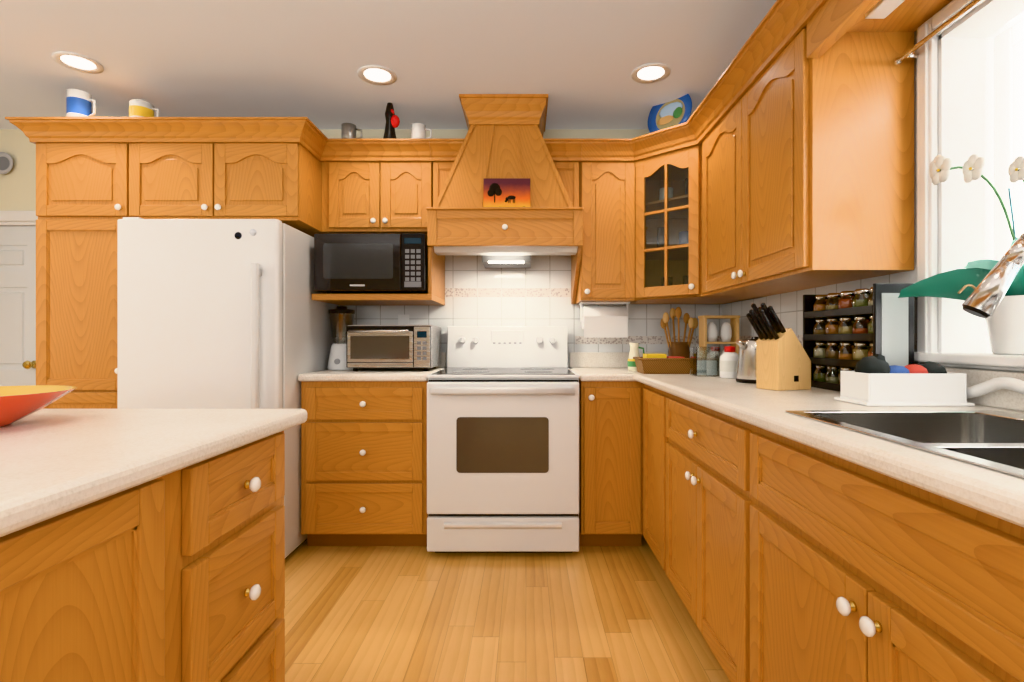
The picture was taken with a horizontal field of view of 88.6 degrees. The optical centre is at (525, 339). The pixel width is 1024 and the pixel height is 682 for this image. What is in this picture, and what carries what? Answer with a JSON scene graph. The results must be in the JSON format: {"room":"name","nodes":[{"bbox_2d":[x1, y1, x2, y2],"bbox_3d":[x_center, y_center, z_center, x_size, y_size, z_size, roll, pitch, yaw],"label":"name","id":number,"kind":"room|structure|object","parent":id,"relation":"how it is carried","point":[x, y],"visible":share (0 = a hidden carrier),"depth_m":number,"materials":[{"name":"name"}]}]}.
{"room":"kitchen","nodes":[
{"label":"kitchen","id":0,"kind":"room"},
{"bbox_2d":[0,129,649,342],"bbox_3d":[-1.772,-0.115,3.360,6.455,2.410,0.120,0,0,0],"label":"wall","id":1,"kind":"structure","parent":0,"point":[18,187],"depth_m":3.30,"materials":[{"name":"beige paint"}]},
{"bbox_2d":[0,152,12,173],"bbox_3d":[-3.270,-1.100,3.280,0.140,0.140,0.012,0,0,0],"label":"wall plate","id":2,"kind":"object","parent":1,"relation":"attached to","point":[6,162],"visible":1,"depth_m":3.28,"materials":[{"name":"grey ceramic"}]},
{"bbox_2d":[0,211,37,385],"bbox_3d":[-3.450,0.142,3.341,0.970,1.895,0.157,0,0,0],"label":"door","id":3,"kind":"structure","parent":1,"relation":"in","point":[17,303],"depth_m":3.33,"materials":[{"name":"white wood"}]},
{"bbox_2d":[312,161,444,304],"bbox_3d":[-0.831,-0.654,3.061,0.650,0.884,0.462,0,0,0],"label":"upper cabinet","id":4,"kind":"object","parent":1,"relation":"attached to","point":[376,196],"visible":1,"depth_m":2.95,"materials":[{"name":"brown wood"}]},
{"bbox_2d":[341,123,361,138],"bbox_3d":[-0.973,-1.147,2.940,0.115,0.100,0.080,0,0,0],"label":"cup","id":5,"kind":"object","parent":4,"relation":"on","point":[348,130],"visible":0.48,"depth_m":2.91,"materials":[{"name":"grey metal"}]},
{"bbox_2d":[314,233,427,293],"bbox_3d":[-0.832,-0.406,3.037,0.592,0.318,0.487,0,0,0],"label":"microwave","id":6,"kind":"object","parent":4,"relation":"in","point":[370,263],"visible":0.92,"depth_m":2.79,"materials":[{"name":"black plastic"}]},
{"bbox_2d":[383,103,399,138],"bbox_3d":[-0.752,-1.216,2.940,0.097,0.240,0.080,0,0,0],"label":"figurine","id":7,"kind":"object","parent":4,"relation":"on","point":[392,121],"visible":0.77,"depth_m":2.92,"materials":[{"name":"black ceramic"}]},
{"bbox_2d":[411,123,431,138],"bbox_3d":[-0.583,-1.147,2.940,0.115,0.100,0.080,0,0,0],"label":"cup","id":8,"kind":"object","parent":4,"relation":"on","point":[418,130],"visible":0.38,"depth_m":2.91,"materials":[{"name":"white ceramic"}]},
{"bbox_2d":[426,94,583,303],"bbox_3d":[-0.110,-0.769,3.032,0.839,1.098,0.520,0,0,0],"label":"wood range hood","id":9,"kind":"object","parent":1,"relation":"attached to","point":[504,137],"visible":1,"depth_m":2.84,"materials":[{"name":"brown wood"}]},
{"bbox_2d":[483,178,529,206],"bbox_3d":[-0.100,-0.782,2.802,0.250,0.155,0.024,0,0,0],"label":"framed picture","id":10,"kind":"object","parent":9,"relation":"on","point":[506,192],"visible":1,"depth_m":2.80,"materials":[{"name":"multicoloured"}]},
{"bbox_2d":[340,255,721,367],"bbox_3d":[0.035,-0.150,3.296,2.399,0.760,0.008,0,0,0],"label":"tile","id":11,"kind":"structure","parent":1,"relation":"attached to","point":[478,293],"depth_m":3.29,"materials":[{"name":"white tile"}]},
{"bbox_2d":[398,315,408,324],"bbox_3d":[-0.765,-0.098,3.291,0.070,0.115,0.005,0,0,0],"label":"wall outlet","id":12,"kind":"object","parent":11,"relation":"attached to","point":[403,319],"visible":0.17,"depth_m":3.28,"materials":[{"name":"white plastic"}]},
{"bbox_2d":[0,0,776,128],"bbox_3d":[-1.772,-1.350,0.160,6.655,0.060,8.920,0,0,0],"label":"ceiling","id":13,"kind":"structure","parent":0,"point":[578,62],"depth_m":2.43,"materials":[{"name":"white paint"}]},
{"bbox_2d":[52,51,103,73],"bbox_3d":[-2.130,-1.317,2.500,0.190,0.006,0.190,0,0,0],"label":"recessed light","id":14,"kind":"object","parent":13,"relation":"in","point":[77,62],"visible":1,"depth_m":2.50,"materials":[{"name":"white glass"}]},
{"bbox_2d":[358,65,396,84],"bbox_3d":[-0.740,-1.317,2.620,0.190,0.006,0.190,0,0,0],"label":"recessed light","id":15,"kind":"object","parent":13,"relation":"in","point":[376,75],"visible":1,"depth_m":2.62,"materials":[{"name":"white glass"}]},
{"bbox_2d":[631,63,670,83],"bbox_3d":[0.620,-1.317,2.600,0.190,0.006,0.190,0,0,0],"label":"recessed light","id":16,"kind":"object","parent":13,"relation":"in","point":[651,73],"visible":1,"depth_m":2.60,"materials":[{"name":"white glass"}]},
{"bbox_2d":[284,534,729,681],"bbox_3d":[-1.772,1.120,0.160,6.655,0.060,8.920,0,0,0],"label":"floor","id":17,"kind":"structure","parent":0,"point":[423,614],"depth_m":2.05,"materials":[{"name":"laminate"}]},
{"bbox_2d":[0,465,191,681],"bbox_3d":[-1.105,0.652,0.415,1.030,0.876,0.956,0,0,0],"label":"base cabinet","id":18,"kind":"object","parent":17,"relation":"on","point":[177,576],"depth_m":0.75,"materials":[{"name":"brown wood"}]},
{"bbox_2d":[0,409,306,536],"bbox_3d":[-1.107,0.195,-0.077,1.105,0.038,2.845,0,0,0],"label":"countertop","id":19,"kind":"structure","parent":18,"relation":"on","point":[55,462],"depth_m":0.87,"materials":[{"name":"laminate"}]},
{"bbox_2d":[0,385,77,426],"bbox_3d":[-1.100,0.141,1.050,0.310,0.070,0.310,0,0,0],"label":"bowl","id":20,"kind":"object","parent":19,"relation":"on","point":[17,403],"depth_m":1.05,"materials":[{"name":"orange ceramic"}]},
{"bbox_2d":[5,117,430,408],"bbox_3d":[-1.553,-0.005,2.943,2.044,2.190,0.697,0,0,0],"label":"cabinet","id":21,"kind":"object","parent":17,"relation":"on","point":[97,178],"visible":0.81,"depth_m":2.67,"materials":[{"name":"brown wood"}]},
{"bbox_2d":[66,89,95,116],"bbox_3d":[-2.263,-1.177,2.680,0.136,0.160,0.101,0,0,0],"label":"stein","id":22,"kind":"object","parent":21,"relation":"on","point":[78,103],"visible":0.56,"depth_m":2.64,"materials":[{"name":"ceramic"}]},
{"bbox_2d":[129,99,158,116],"bbox_3d":[-1.943,-1.161,2.680,0.140,0.130,0.106,0,0,0],"label":"mug","id":23,"kind":"object","parent":21,"relation":"on","point":[141,108],"visible":0.54,"depth_m":2.64,"materials":[{"name":"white ceramic"}]},
{"bbox_2d":[117,217,337,558],"bbox_3d":[-1.540,0.257,2.828,0.759,1.666,0.855,0,0,0],"label":"refrigerator","id":24,"kind":"object","parent":17,"relation":"on","point":[221,314],"visible":0.65,"depth_m":2.46,"materials":[{"name":"white metal"}]},
{"bbox_2d":[192,431,284,681],"bbox_3d":[-1.105,0.652,1.109,1.030,0.876,0.431,0,0,0],"label":"base cabinet","id":25,"kind":"object","parent":17,"relation":"on","point":[238,508],"depth_m":1.09,"materials":[{"name":"brown wood"}]},
{"bbox_2d":[301,381,427,545],"bbox_3d":[-0.828,0.652,2.954,0.645,0.875,0.623,0,0,0],"label":"drawers","id":26,"kind":"object","parent":17,"relation":"on","point":[363,463],"visible":0.96,"depth_m":2.68,"materials":[{"name":"brown wood"}]},
{"bbox_2d":[298,352,445,380],"bbox_3d":[-0.828,0.148,2.972,0.656,0.132,0.640,0,0,0],"label":"countertop","id":27,"kind":"structure","parent":26,"relation":"on","point":[363,374],"depth_m":2.66,"materials":[{"name":"laminate"}]},
{"bbox_2d":[328,306,354,369],"bbox_3d":[-1.065,-0.007,3.058,0.156,0.365,0.200,0,0,0],"label":"blender","id":28,"kind":"object","parent":27,"relation":"on","point":[337,355],"visible":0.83,"depth_m":2.98,"materials":[{"name":"white plastic"}]},
{"bbox_2d":[346,325,440,370],"bbox_3d":[-0.750,0.048,3.018,0.470,0.254,0.383,0,0,0],"label":"toaster oven","id":29,"kind":"object","parent":27,"relation":"on","point":[393,346],"visible":1,"depth_m":2.86,"materials":[{"name":"silver metal"}]},
{"bbox_2d":[427,326,579,552],"bbox_3d":[-0.112,0.505,2.904,0.766,1.170,0.723,0,0,0],"label":"range","id":30,"kind":"object","parent":17,"relation":"on","point":[502,439],"visible":1,"depth_m":2.60,"materials":[{"name":"white metal"}]},
{"bbox_2d":[579,380,644,545],"bbox_3d":[0.448,0.652,2.954,0.325,0.875,0.623,0,0,0],"label":"base cabinet","id":31,"kind":"object","parent":17,"relation":"on","point":[610,463],"depth_m":2.68,"materials":[{"name":"brown wood"}]},
{"bbox_2d":[570,352,633,380],"bbox_3d":[0.415,0.148,2.966,0.280,0.132,0.653,0,0,0],"label":"countertop","id":32,"kind":"structure","parent":31,"relation":"on","point":[591,366],"depth_m":3.27,"materials":[{"name":"laminate"}]},
{"bbox_2d":[643,385,654,554],"bbox_3d":[0.909,0.652,2.421,0.638,0.876,0.526,0,0,0],"label":"base cabinet","id":33,"kind":"object","parent":17,"relation":"on","point":[648,392],"depth_m":2.54,"materials":[{"name":"brown wood"}]},
{"bbox_2d":[655,388,1022,681],"bbox_3d":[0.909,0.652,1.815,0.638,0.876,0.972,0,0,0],"label":"base cabinet","id":34,"kind":"object","parent":17,"relation":"on","point":[781,558],"depth_m":1.06,"materials":[{"name":"brown wood"}]},
{"bbox_2d":[634,352,1023,526],"bbox_3d":[0.893,0.148,1.346,0.677,0.132,3.892,0,0,0],"label":"countertop","id":35,"kind":"structure","parent":34,"relation":"on","point":[997,494],"depth_m":1.09,"materials":[{"name":"laminate"}]},
{"bbox_2d":[627,343,644,370],"bbox_3d":[0.611,0.098,2.900,0.097,0.155,0.074,0,0,0],"label":"pitcher","id":36,"kind":"object","parent":35,"relation":"on","point":[633,352],"visible":0.71,"depth_m":2.88,"materials":[{"name":"beige ceramic"}]},
{"bbox_2d":[633,354,690,373],"bbox_3d":[0.714,0.125,2.737,0.274,0.100,0.201,0,0,0],"label":"wicker basket","id":37,"kind":"object","parent":35,"relation":"on","point":[655,364],"visible":1,"depth_m":2.65,"materials":[{"name":"brown wicker"}]},
{"bbox_2d":[660,307,697,357],"bbox_3d":[0.904,-0.006,3.080,0.215,0.363,0.124,0,0,0],"label":"utensil crock","id":38,"kind":"object","parent":35,"relation":"on","point":[680,349],"visible":0.85,"depth_m":3.05,"materials":[{"name":"brown wood"}]},
{"bbox_2d":[690,347,719,375],"bbox_3d":[0.860,0.105,2.520,0.110,0.140,0.090,0,0,0],"label":"jars","id":39,"kind":"object","parent":35,"relation":"on","point":[704,366],"visible":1,"depth_m":2.48,"materials":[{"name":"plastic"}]},
{"bbox_2d":[698,315,739,357],"bbox_3d":[1.060,0.023,2.880,0.200,0.305,0.100,0,0,0],"label":"caddy","id":40,"kind":"object","parent":35,"relation":"on","point":[729,333],"visible":0.58,"depth_m":2.85,"materials":[{"name":"brown wood"}]},
{"bbox_2d":[719,346,737,377],"bbox_3d":[0.930,0.103,2.390,0.089,0.144,0.089,0,0,0],"label":"bottle","id":41,"kind":"object","parent":35,"relation":"on","point":[728,360],"visible":0.92,"depth_m":2.36,"materials":[{"name":"white plastic"}]},
{"bbox_2d":[736,337,758,382],"bbox_3d":[0.950,0.082,2.150,0.201,0.186,0.148,0,0,0],"label":"kettle","id":42,"kind":"object","parent":35,"relation":"on","point":[746,368],"visible":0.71,"depth_m":2.11,"materials":[{"name":"silver metal"}]},
{"bbox_2d":[746,303,810,390],"bbox_3d":[0.881,0.024,1.843,0.215,0.302,0.102,0,0,-20],"label":"knife block","id":43,"kind":"object","parent":35,"relation":"on","point":[783,361],"visible":1,"depth_m":1.81,"materials":[{"name":"brown wood"}]},
{"bbox_2d":[803,283,913,390],"bbox_3d":[1.115,0.003,1.792,0.120,0.345,0.416,0,0,0],"label":"spice rack","id":44,"kind":"object","parent":35,"relation":"on","point":[845,330],"visible":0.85,"depth_m":1.72,"materials":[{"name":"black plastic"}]},
{"bbox_2d":[785,411,1023,478],"bbox_3d":[0.887,0.269,0.845,0.525,0.194,0.840,0,0,0],"label":"double-bowl sink","id":45,"kind":"object","parent":35,"relation":"in","point":[993,440],"visible":0.42,"depth_m":1.21,"materials":[{"name":"silver metal"}]},
{"bbox_2d":[834,354,974,405],"bbox_3d":[1.035,0.108,1.448,0.284,0.135,0.149,0,0,0],"label":"tray","id":46,"kind":"object","parent":35,"relation":"on","point":[876,380],"visible":1,"depth_m":1.39,"materials":[{"name":"white plastic"}]},
{"bbox_2d":[962,233,1023,317],"bbox_3d":[0.991,-0.038,0.932,0.291,0.418,0.205,0,0,0],"label":"pull-down faucet","id":47,"kind":"object","parent":35,"relation":"on","point":[984,298],"visible":1,"depth_m":0.98,"materials":[{"name":"chrome"},{"name":"black plastic"}]},
{"bbox_2d":[967,377,1023,398],"bbox_3d":[1.176,0.133,0.930,0.058,0.082,1.260,0,0,0],"label":"hose","id":48,"kind":"object","parent":35,"relation":"on","point":[994,385],"visible":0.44,"depth_m":1.30,"materials":[{"name":"white plastic"}]},
{"bbox_2d":[914,0,1023,372],"bbox_3d":[1.347,-0.115,-0.390,0.215,2.410,7.620,0,0,0],"label":"wall","id":49,"kind":"structure","parent":0,"point":[915,155],"depth_m":1.67,"materials":[{"name":"white paint"}]},
{"bbox_2d":[575,0,951,303],"bbox_3d":[0.771,-0.660,1.671,0.922,0.880,3.242,0,0,0],"label":"upper cabinet","id":50,"kind":"object","parent":49,"relation":"attached to","point":[786,149],"visible":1,"depth_m":1.87,"materials":[{"name":"brown wood"}]},
{"bbox_2d":[579,302,629,337],"bbox_3d":[0.468,-0.115,3.130,0.285,0.210,0.140,0,0,0],"label":"paper towel holder","id":51,"kind":"object","parent":50,"relation":"attached to","point":[604,321],"visible":1,"depth_m":3.06,"materials":[{"name":"white paper"}]},
{"bbox_2d":[648,94,691,132],"bbox_3d":[0.790,-1.235,2.890,0.195,0.278,0.195,0,0,0],"label":"decor","id":52,"kind":"object","parent":50,"relation":"on","point":[670,114],"visible":0.73,"depth_m":2.90,"materials":[{"name":"blue ceramic"}]},
{"bbox_2d":[657,178,688,285],"bbox_3d":[0.875,-0.563,2.949,0.250,0.645,0.162,0,0,0],"label":"glassware","id":53,"kind":"object","parent":50,"relation":"in","point":[659,241],"depth_m":2.95,"materials":[{"name":"clear glass"}]},
{"bbox_2d":[722,266,917,364],"bbox_3d":[1.236,-0.027,1.347,0.008,0.406,3.894,0,0,0],"label":"tile","id":54,"kind":"structure","parent":49,"relation":"attached to","point":[788,308],"depth_m":2.40,"materials":[{"name":"white tile"}]},
{"bbox_2d":[893,0,1023,370],"bbox_3d":[1.302,-0.446,0.957,0.287,1.049,1.413,0,0,0],"label":"window","id":55,"kind":"structure","parent":49,"relation":"in","point":[981,80],"depth_m":1.56,"materials":[{"name":"white glass"}]},
{"bbox_2d":[898,154,1023,354],"bbox_3d":[1.193,-0.237,1.297,0.386,0.554,0.395,0,0,0],"label":"potted orchid","id":56,"kind":"object","parent":55,"relation":"on","point":[1005,325],"visible":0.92,"depth_m":1.39,"materials":[{"name":"green plant"}]}
]}

